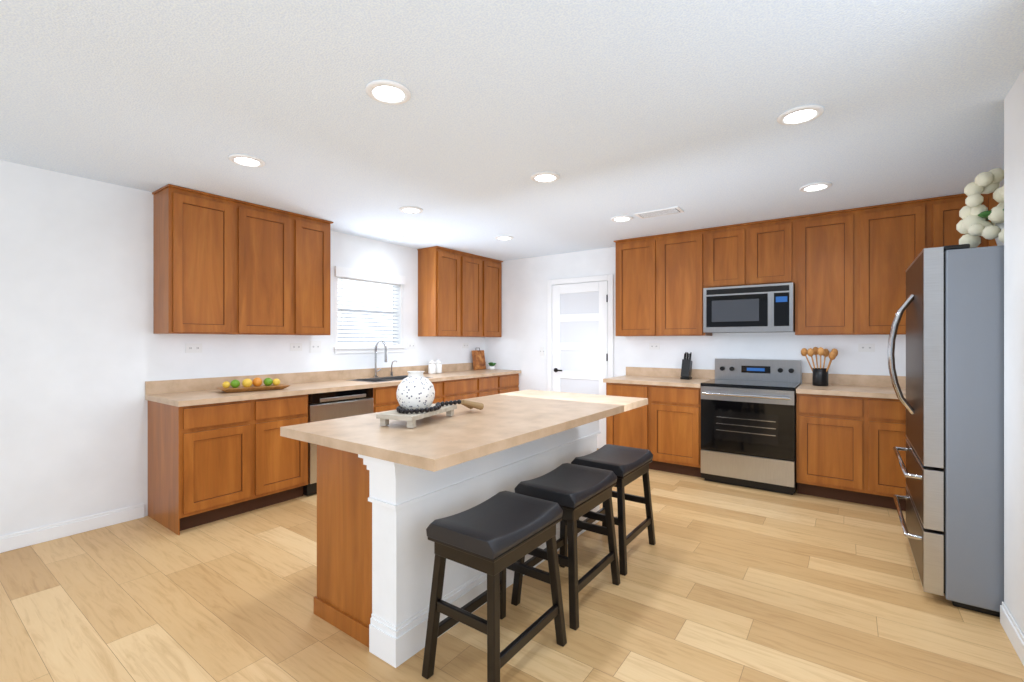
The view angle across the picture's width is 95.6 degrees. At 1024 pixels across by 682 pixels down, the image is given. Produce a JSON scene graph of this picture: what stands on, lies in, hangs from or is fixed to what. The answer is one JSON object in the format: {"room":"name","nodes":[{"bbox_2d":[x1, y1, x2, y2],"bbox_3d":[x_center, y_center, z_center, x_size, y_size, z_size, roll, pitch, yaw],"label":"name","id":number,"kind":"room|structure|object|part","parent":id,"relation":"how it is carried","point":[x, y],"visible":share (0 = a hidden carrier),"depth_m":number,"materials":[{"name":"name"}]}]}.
{"room":"kitchen","nodes":[
{"label":"kitchen","id":0,"kind":"room"},
{"bbox_2d":[0,160,484,535],"bbox_3d":[-3.347,0.095,2.794,0.150,2.444,10.150,0,0,36],"label":"wall","id":1,"kind":"structure","parent":0,"point":[86,353],"depth_m":3.24,"materials":[{"name":"white paint"}]},
{"bbox_2d":[0,503,144,552],"bbox_3d":[-4.506,1.266,1.056,0.013,0.103,5.975,0,0,36],"label":"baseboard","id":2,"kind":"structure","parent":1,"relation":"attached to","point":[42,534],"depth_m":3.14,"materials":[{"name":"white wood"}]},
{"bbox_2d":[185,343,201,352],"bbox_3d":[-2.563,0.057,3.739,0.008,0.075,0.118,0,0,36],"label":"electrical outlet","id":3,"kind":"object","parent":1,"relation":"attached to","point":[193,347],"visible":1,"depth_m":3.73,"materials":[{"name":"white plastic"}]},
{"bbox_2d":[290,343,301,350],"bbox_3d":[-2.060,0.057,4.432,0.008,0.075,0.118,0,0,36],"label":"electrical outlet","id":4,"kind":"object","parent":1,"relation":"attached to","point":[295,346],"visible":1,"depth_m":4.43,"materials":[{"name":"white plastic"}]},
{"bbox_2d":[145,363,484,393],"bbox_3d":[-1.566,0.353,5.101,0.020,0.100,4.016,0,0,36],"label":"backsplash","id":5,"kind":"structure","parent":1,"relation":"attached to","point":[165,386],"depth_m":4.40,"materials":[{"name":"beige stone"}]},
{"bbox_2d":[310,341,320,352],"bbox_3d":[-1.944,0.057,4.593,0.008,0.118,0.118,0,0,36],"label":"electrical outlet","id":6,"kind":"object","parent":1,"relation":"attached to","point":[315,346],"visible":1,"depth_m":4.59,"materials":[{"name":"white plastic"}]},
{"bbox_2d":[338,279,392,344],"bbox_3d":[-1.671,-0.331,5.223,0.009,0.745,0.830,0,0,36],"label":"window","id":7,"kind":"structure","parent":1,"relation":"in","point":[355,288],"depth_m":5.23,"materials":[{"name":"white"}]},
{"bbox_2d":[334,266,405,344],"bbox_3d":[-1.577,-0.365,5.154,0.115,0.806,0.920,0,0,36],"label":"window blinds","id":8,"kind":"object","parent":7,"relation":"attached to","point":[345,273],"visible":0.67,"depth_m":5.12,"materials":[{"name":"white plastic"}]},
{"bbox_2d":[333,277,406,353],"bbox_3d":[-1.593,-0.299,5.166,0.175,0.863,0.950,0,0,36],"label":"window frame","id":9,"kind":"structure","parent":1,"relation":"attached to","point":[349,349],"depth_m":5.29,"materials":[{"name":"white"}]},
{"bbox_2d":[408,343,414,348],"bbox_3d":[-1.213,0.057,5.601,0.008,0.075,0.118,0,0,36],"label":"electrical outlet","id":10,"kind":"object","parent":1,"relation":"attached to","point":[411,345],"visible":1,"depth_m":5.60,"materials":[{"name":"white plastic"}]},
{"bbox_2d":[463,343,468,347],"bbox_3d":[-0.637,0.062,6.394,0.008,0.075,0.118,0,0,36],"label":"electrical outlet","id":11,"kind":"object","parent":1,"relation":"attached to","point":[465,345],"visible":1,"depth_m":6.39,"materials":[{"name":"white plastic"}]},
{"bbox_2d":[0,448,1023,681],"bbox_3d":[-1.080,1.367,1.150,5.750,0.100,10.150,0,0,36],"label":"floor","id":12,"kind":"structure","parent":0,"point":[721,582],"depth_m":2.28,"materials":[{"name":"beige wood"}]},
{"bbox_2d":[148,398,256,534],"bbox_3d":[-2.352,0.880,3.507,0.620,0.875,0.479,0,0,36],"label":"base cabinet","id":13,"kind":"object","parent":12,"relation":"on","point":[215,453],"depth_m":3.32,"materials":[{"name":"brown wood"}]},
{"bbox_2d":[145,378,380,405],"bbox_3d":[-2.004,0.422,3.963,0.648,0.038,1.660,0,0,36],"label":"countertop","id":14,"kind":"structure","parent":13,"relation":"on","point":[187,397],"depth_m":3.62,"materials":[{"name":"beige stone"}]},
{"bbox_2d":[217,377,289,392],"bbox_3d":[-2.100,0.350,3.773,0.500,0.102,0.220,0,0,-42],"label":"fruit tray","id":15,"kind":"object","parent":14,"relation":"on","point":[247,383],"visible":1,"depth_m":3.72,"materials":[{"name":"multicoloured food"}]},
{"bbox_2d":[257,394,307,508],"bbox_3d":[-2.079,0.880,3.884,0.620,0.875,0.453,0,0,36],"label":"base cabinet","id":16,"kind":"object","parent":12,"relation":"on","point":[282,462],"depth_m":3.70,"materials":[{"name":"brown wood"}]},
{"bbox_2d":[303,388,372,495],"bbox_3d":[-1.728,0.876,4.312,0.566,0.862,0.646,0,0,36],"label":"dishwasher","id":17,"kind":"object","parent":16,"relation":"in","point":[332,405],"visible":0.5,"depth_m":4.04,"materials":[{"name":"metal"}]},
{"bbox_2d":[373,394,444,412],"bbox_3d":[-1.290,0.987,4.971,0.620,0.660,0.930,0,0,36],"label":"base cabinet","id":18,"kind":"object","parent":12,"relation":"on","point":[379,404],"depth_m":4.54,"materials":[{"name":"brown wood"}]},
{"bbox_2d":[308,418,602,667],"bbox_3d":[-0.146,0.879,2.801,0.686,0.875,2.000,0,0,36],"label":"kitchen island","id":19,"kind":"object","parent":12,"relation":"on","point":[390,493],"depth_m":2.07,"materials":[{"name":"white wood"}]},
{"bbox_2d":[280,390,647,473],"bbox_3d":[-0.064,0.424,2.717,1.014,0.042,2.080,0,0,36],"label":"island countertop","id":20,"kind":"structure","parent":19,"relation":"on","point":[440,441],"depth_m":2.16,"materials":[{"name":"beige stone"}]},
{"bbox_2d":[376,371,483,427],"bbox_3d":[-0.421,0.276,2.428,0.254,0.248,0.636,0,0,30],"label":"tray","id":21,"kind":"object","parent":20,"relation":"on","point":[415,393],"visible":1,"depth_m":2.24,"materials":[{"name":"white ceramic"}]},
{"bbox_2d":[431,378,480,401],"bbox_3d":[-0.841,0.880,5.591,0.620,0.875,0.600,0,0,36],"label":"base cabinet","id":22,"kind":"object","parent":12,"relation":"on","point":[464,388],"depth_m":5.38,"materials":[{"name":"brown wood"}]},
{"bbox_2d":[397,370,520,381],"bbox_3d":[-0.599,0.422,5.901,0.648,0.038,1.586,0,0,36],"label":"countertop","id":23,"kind":"structure","parent":22,"relation":"on","point":[446,375],"depth_m":5.67,"materials":[{"name":"beige stone"}]},
{"bbox_2d":[373,340,396,376],"bbox_3d":[-1.373,0.194,5.136,0.216,0.408,0.268,0,0,36],"label":"faucet","id":24,"kind":"object","parent":23,"relation":"on","point":[385,355],"visible":1,"depth_m":5.09,"materials":[{"name":"silver metal"}]},
{"bbox_2d":[428,360,435,373],"bbox_3d":[-0.983,0.317,5.706,0.092,0.168,0.091,0,0,36],"label":"canister","id":25,"kind":"object","parent":23,"relation":"on","point":[431,367],"visible":1,"depth_m":5.67,"materials":[{"name":"white ceramic"}]},
{"bbox_2d":[435,360,441,372],"bbox_3d":[-0.921,0.317,5.791,0.092,0.168,0.091,0,0,36],"label":"canister","id":26,"kind":"object","parent":23,"relation":"on","point":[438,364],"visible":0.79,"depth_m":5.75,"materials":[{"name":"white ceramic"}]},
{"bbox_2d":[472,348,485,369],"bbox_3d":[-0.464,0.248,6.515,0.060,0.306,0.250,0,0,36],"label":"cutting board","id":27,"kind":"object","parent":23,"relation":"on","point":[478,358],"visible":1,"depth_m":6.50,"materials":[{"name":"brown wood"}]},
{"bbox_2d":[488,362,495,369],"bbox_3d":[-0.279,0.348,6.466,0.109,0.106,0.090,0,0,36],"label":"plant pot","id":28,"kind":"object","parent":23,"relation":"on","point":[491,366],"visible":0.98,"depth_m":6.44,"materials":[{"name":"white ceramic"}]},
{"bbox_2d":[481,374,504,396],"bbox_3d":[-0.521,0.880,6.032,0.620,0.875,0.491,0,0,36],"label":"base cabinet","id":29,"kind":"object","parent":12,"relation":"on","point":[489,386],"depth_m":5.90,"materials":[{"name":"brown wood"}]},
{"bbox_2d":[422,491,566,681],"bbox_3d":[-0.058,1.013,1.922,0.366,0.609,0.512,0,0,36],"label":"stool","id":30,"kind":"object","parent":12,"relation":"on","point":[495,537],"visible":1,"depth_m":1.82,"materials":[{"name":"black leather"}]},
{"bbox_2d":[505,374,518,392],"bbox_3d":[-0.284,0.880,6.359,0.620,0.875,0.473,0,0,36],"label":"base cabinet","id":31,"kind":"object","parent":12,"relation":"on","point":[511,380],"depth_m":6.23,"materials":[{"name":"brown wood"}]},
{"bbox_2d":[511,463,619,629],"bbox_3d":[0.292,1.013,2.422,0.366,0.609,0.512,0,0,36],"label":"stool","id":32,"kind":"object","parent":12,"relation":"on","point":[575,492],"visible":0.79,"depth_m":2.32,"materials":[{"name":"black"}]},
{"bbox_2d":[571,444,655,575],"bbox_3d":[0.636,1.013,2.913,0.366,0.609,0.512,0,0,36],"label":"stool","id":33,"kind":"object","parent":12,"relation":"on","point":[626,465],"visible":0.75,"depth_m":2.81,"materials":[{"name":"black wood"}]},
{"bbox_2d":[606,383,650,468],"bbox_3d":[1.373,0.880,5.070,0.476,0.875,0.620,0,0,36],"label":"base cabinet","id":34,"kind":"object","parent":12,"relation":"on","point":[630,428],"depth_m":4.80,"materials":[{"name":"brown wood"}]},
{"bbox_2d":[651,387,700,476],"bbox_3d":[1.767,0.880,4.784,0.498,0.875,0.620,0,0,36],"label":"base cabinet","id":35,"kind":"object","parent":12,"relation":"on","point":[675,411],"depth_m":4.54,"materials":[{"name":"brown wood"}]},
{"bbox_2d":[603,375,711,386],"bbox_3d":[1.560,0.422,4.917,0.990,0.038,0.648,0,0,36],"label":"countertop","id":36,"kind":"structure","parent":35,"relation":"on","point":[647,380],"depth_m":4.73,"materials":[{"name":"beige stone"}]},
{"bbox_2d":[680,352,691,379],"bbox_3d":[1.847,0.261,4.906,0.090,0.281,0.149,0,0,36],"label":"knife block","id":37,"kind":"object","parent":36,"relation":"on","point":[686,369],"visible":1,"depth_m":4.87,"materials":[{"name":"black"}]},
{"bbox_2d":[701,358,800,494],"bbox_3d":[2.243,0.750,4.360,0.758,1.135,0.708,0,0,36],"label":"range","id":38,"kind":"object","parent":12,"relation":"on","point":[748,423],"visible":0.98,"depth_m":4.15,"materials":[{"name":"metal"}]},
{"bbox_2d":[796,395,866,504],"bbox_3d":[2.782,0.880,4.048,0.469,0.875,0.620,0,0,36],"label":"base cabinet","id":39,"kind":"object","parent":12,"relation":"on","point":[850,431],"depth_m":3.80,"materials":[{"name":"brown wood"}]},
{"bbox_2d":[796,383,905,398],"bbox_3d":[3.191,0.422,3.734,1.500,0.038,0.648,0,0,36],"label":"countertop","id":40,"kind":"structure","parent":39,"relation":"on","point":[805,388],"depth_m":3.81,"materials":[{"name":"beige stone"}]},
{"bbox_2d":[801,347,837,385],"bbox_3d":[2.771,0.227,4.189,0.281,0.348,0.232,0,0,36],"label":"utensil crock","id":41,"kind":"object","parent":40,"relation":"on","point":[820,376],"visible":0.98,"depth_m":4.14,"materials":[{"name":"black ceramic"}]},
{"bbox_2d":[867,399,906,510],"bbox_3d":[3.164,0.880,3.771,0.475,0.875,0.620,0,0,36],"label":"base cabinet","id":42,"kind":"object","parent":12,"relation":"on","point":[886,418],"depth_m":3.60,"materials":[{"name":"brown wood"}]},
{"bbox_2d":[887,244,1003,616],"bbox_3d":[2.627,0.421,2.514,0.919,1.792,0.910,0,0,36],"label":"fridge","id":43,"kind":"object","parent":12,"relation":"on","point":[952,305],"visible":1,"depth_m":2.28,"materials":[{"name":"grey metal"}]},
{"bbox_3d":[2.305,0.381,2.747,0.126,1.304,0.792,0,0,36],"label":"handle","id":44,"kind":"part","parent":43,"relation":"part of","materials":[{"name":"silver metal"}]},
{"bbox_3d":[2.382,0.400,2.691,0.084,1.735,0.910,0,0,36],"label":"door","id":45,"kind":"part","parent":43,"relation":"part of","materials":[{"name":"metal"}]},
{"bbox_2d":[956,168,1003,247],"bbox_3d":[2.575,-0.690,2.337,0.467,0.475,0.451,0,0,36],"label":"wreath","id":46,"kind":"object","parent":43,"relation":"on","point":[974,224],"visible":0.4,"depth_m":2.42,"materials":[{"name":"white plant"}]},
{"bbox_2d":[0,0,1023,260],"bbox_3d":[-1.080,-1.157,1.150,5.750,0.060,10.150,0,0,36],"label":"ceiling","id":47,"kind":"structure","parent":0,"point":[606,110],"depth_m":2.23,"materials":[{"name":"white paint"}]},
{"bbox_2d":[228,154,264,166],"bbox_3d":[-1.651,-1.121,2.893,0.200,0.011,0.200,0,0,36],"label":"recessed light","id":48,"kind":"object","parent":47,"relation":"in","point":[246,160],"visible":1,"depth_m":2.89,"materials":[{"name":"white plastic"}]},
{"bbox_2d":[366,80,410,103],"bbox_3d":[-0.559,-1.121,2.100,0.200,0.011,0.200,0,0,36],"label":"recessed light","id":49,"kind":"object","parent":47,"relation":"in","point":[387,91],"visible":1,"depth_m":2.09,"materials":[{"name":"white plastic"}]},
{"bbox_2d":[385,235,403,239],"bbox_3d":[-1.268,-1.121,5.023,0.200,0.011,0.200,0,0,36],"label":"recessed light","id":50,"kind":"object","parent":47,"relation":"in","point":[396,237],"visible":1,"depth_m":5.01,"materials":[{"name":"white plastic"}]},
{"bbox_2d":[399,206,422,213],"bbox_3d":[-0.865,-1.121,3.977,0.200,0.011,0.200,0,0,36],"label":"recessed light","id":51,"kind":"object","parent":47,"relation":"in","point":[410,209],"visible":0.98,"depth_m":3.96,"materials":[{"name":"white"}]},
{"bbox_2d":[495,236,512,239],"bbox_3d":[-0.084,-1.121,5.054,0.200,0.011,0.200,0,0,36],"label":"recessed light","id":52,"kind":"object","parent":47,"relation":"in","point":[504,237],"visible":1,"depth_m":5.03,"materials":[{"name":"white plastic"}]},
{"bbox_2d":[531,172,559,182],"bbox_3d":[0.228,-1.121,3.185,0.200,0.011,0.200,0,0,36],"label":"recessed light","id":53,"kind":"object","parent":47,"relation":"in","point":[544,177],"visible":1,"depth_m":3.17,"materials":[{"name":"white plastic"}]},
{"bbox_2d":[611,215,632,221],"bbox_3d":[1.009,-1.121,4.261,0.200,0.011,0.200,0,0,36],"label":"recessed light","id":54,"kind":"object","parent":47,"relation":"in","point":[623,218],"visible":0.98,"depth_m":4.25,"materials":[{"name":"white plastic"}]},
{"bbox_2d":[634,207,683,218],"bbox_3d":[1.290,-1.121,4.070,0.380,0.010,0.180,0,0,36],"label":"ceiling vent","id":55,"kind":"object","parent":47,"relation":"in","point":[660,212],"visible":0.98,"depth_m":4.04,"materials":[{"name":"white metal"}]},
{"bbox_2d":[777,105,823,124],"bbox_3d":[1.434,-1.121,2.310,0.200,0.011,0.200,0,0,36],"label":"recessed light","id":56,"kind":"object","parent":47,"relation":"in","point":[800,114],"visible":0.98,"depth_m":2.30,"materials":[{"name":"white plastic"}]},
{"bbox_2d":[799,182,831,191],"bbox_3d":[2.215,-1.121,3.387,0.200,0.011,0.200,0,0,36],"label":"recessed light","id":57,"kind":"object","parent":47,"relation":"in","point":[818,186],"visible":0.96,"depth_m":3.37,"materials":[{"name":"white plastic"}]},
{"bbox_2d":[485,247,905,448],"bbox_3d":[1.916,0.095,5.154,5.600,2.444,0.150,0,0,36],"label":"wall","id":58,"kind":"structure","parent":0,"point":[519,342],"depth_m":5.50,"materials":[{"name":"white paint"}]},
{"bbox_2d":[540,347,544,355],"bbox_3d":[0.400,0.137,6.154,0.075,0.118,0.008,0,0,36],"label":"outlet","id":59,"kind":"object","parent":58,"relation":"attached to","point":[542,351],"visible":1,"depth_m":6.15,"materials":[{"name":"white plastic"}]},
{"bbox_2d":[547,274,613,447],"bbox_3d":[0.829,0.260,5.806,0.915,2.115,0.066,0,0,36],"label":"pantry door","id":60,"kind":"structure","parent":58,"relation":"in","point":[580,336],"depth_m":5.80,"materials":[{"name":"white wood"}]},
{"bbox_2d":[649,343,659,349],"bbox_3d":[1.618,0.060,5.271,0.118,0.075,0.008,0,0,36],"label":"electrical outlet","id":61,"kind":"object","parent":58,"relation":"attached to","point":[654,346],"visible":1,"depth_m":5.27,"materials":[{"name":"white plastic"}]},
{"bbox_2d":[627,367,905,386],"bbox_3d":[2.663,0.353,4.505,3.260,0.100,0.020,0,0,36],"label":"backsplash","id":62,"kind":"structure","parent":58,"relation":"attached to","point":[672,373],"depth_m":4.30,"materials":[{"name":"beige stone"}]},
{"bbox_2d":[614,192,998,335],"bbox_3d":[2.564,-0.589,4.381,3.275,1.068,0.337,0,0,36],"label":"upper cabinet","id":63,"kind":"object","parent":58,"relation":"attached to","point":[844,271],"visible":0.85,"depth_m":4.15,"materials":[{"name":"brown wood"}]},
{"bbox_2d":[703,282,794,332],"bbox_3d":[2.308,-0.303,4.509,0.761,0.436,0.430,0,0,36],"label":"microwave","id":64,"kind":"object","parent":63,"relation":"attached to","point":[753,308],"visible":1,"depth_m":4.33,"materials":[{"name":"metal"}]},
{"bbox_2d":[858,343,874,351],"bbox_3d":[3.168,0.060,4.147,0.118,0.075,0.008,0,0,36],"label":"electrical outlet","id":65,"kind":"object","parent":58,"relation":"attached to","point":[866,347],"visible":1,"depth_m":4.14,"materials":[{"name":"white plastic"}]},
{"bbox_2d":[1004,69,1023,634],"bbox_3d":[0.281,0.095,-1.242,0.738,2.444,7.875,0,0,36],"label":"wall","id":66,"kind":"structure","parent":0,"point":[1014,350],"depth_m":2.03,"materials":[{"name":"white paint"}]},
{"bbox_2d":[1000,601,1023,665],"bbox_3d":[-0.024,1.266,-1.022,0.013,0.103,7.874,0,0,36],"label":"baseboard","id":67,"kind":"structure","parent":66,"relation":"attached to","point":[1016,637],"depth_m":2.00,"materials":[{"name":"white wood"}]}
]}

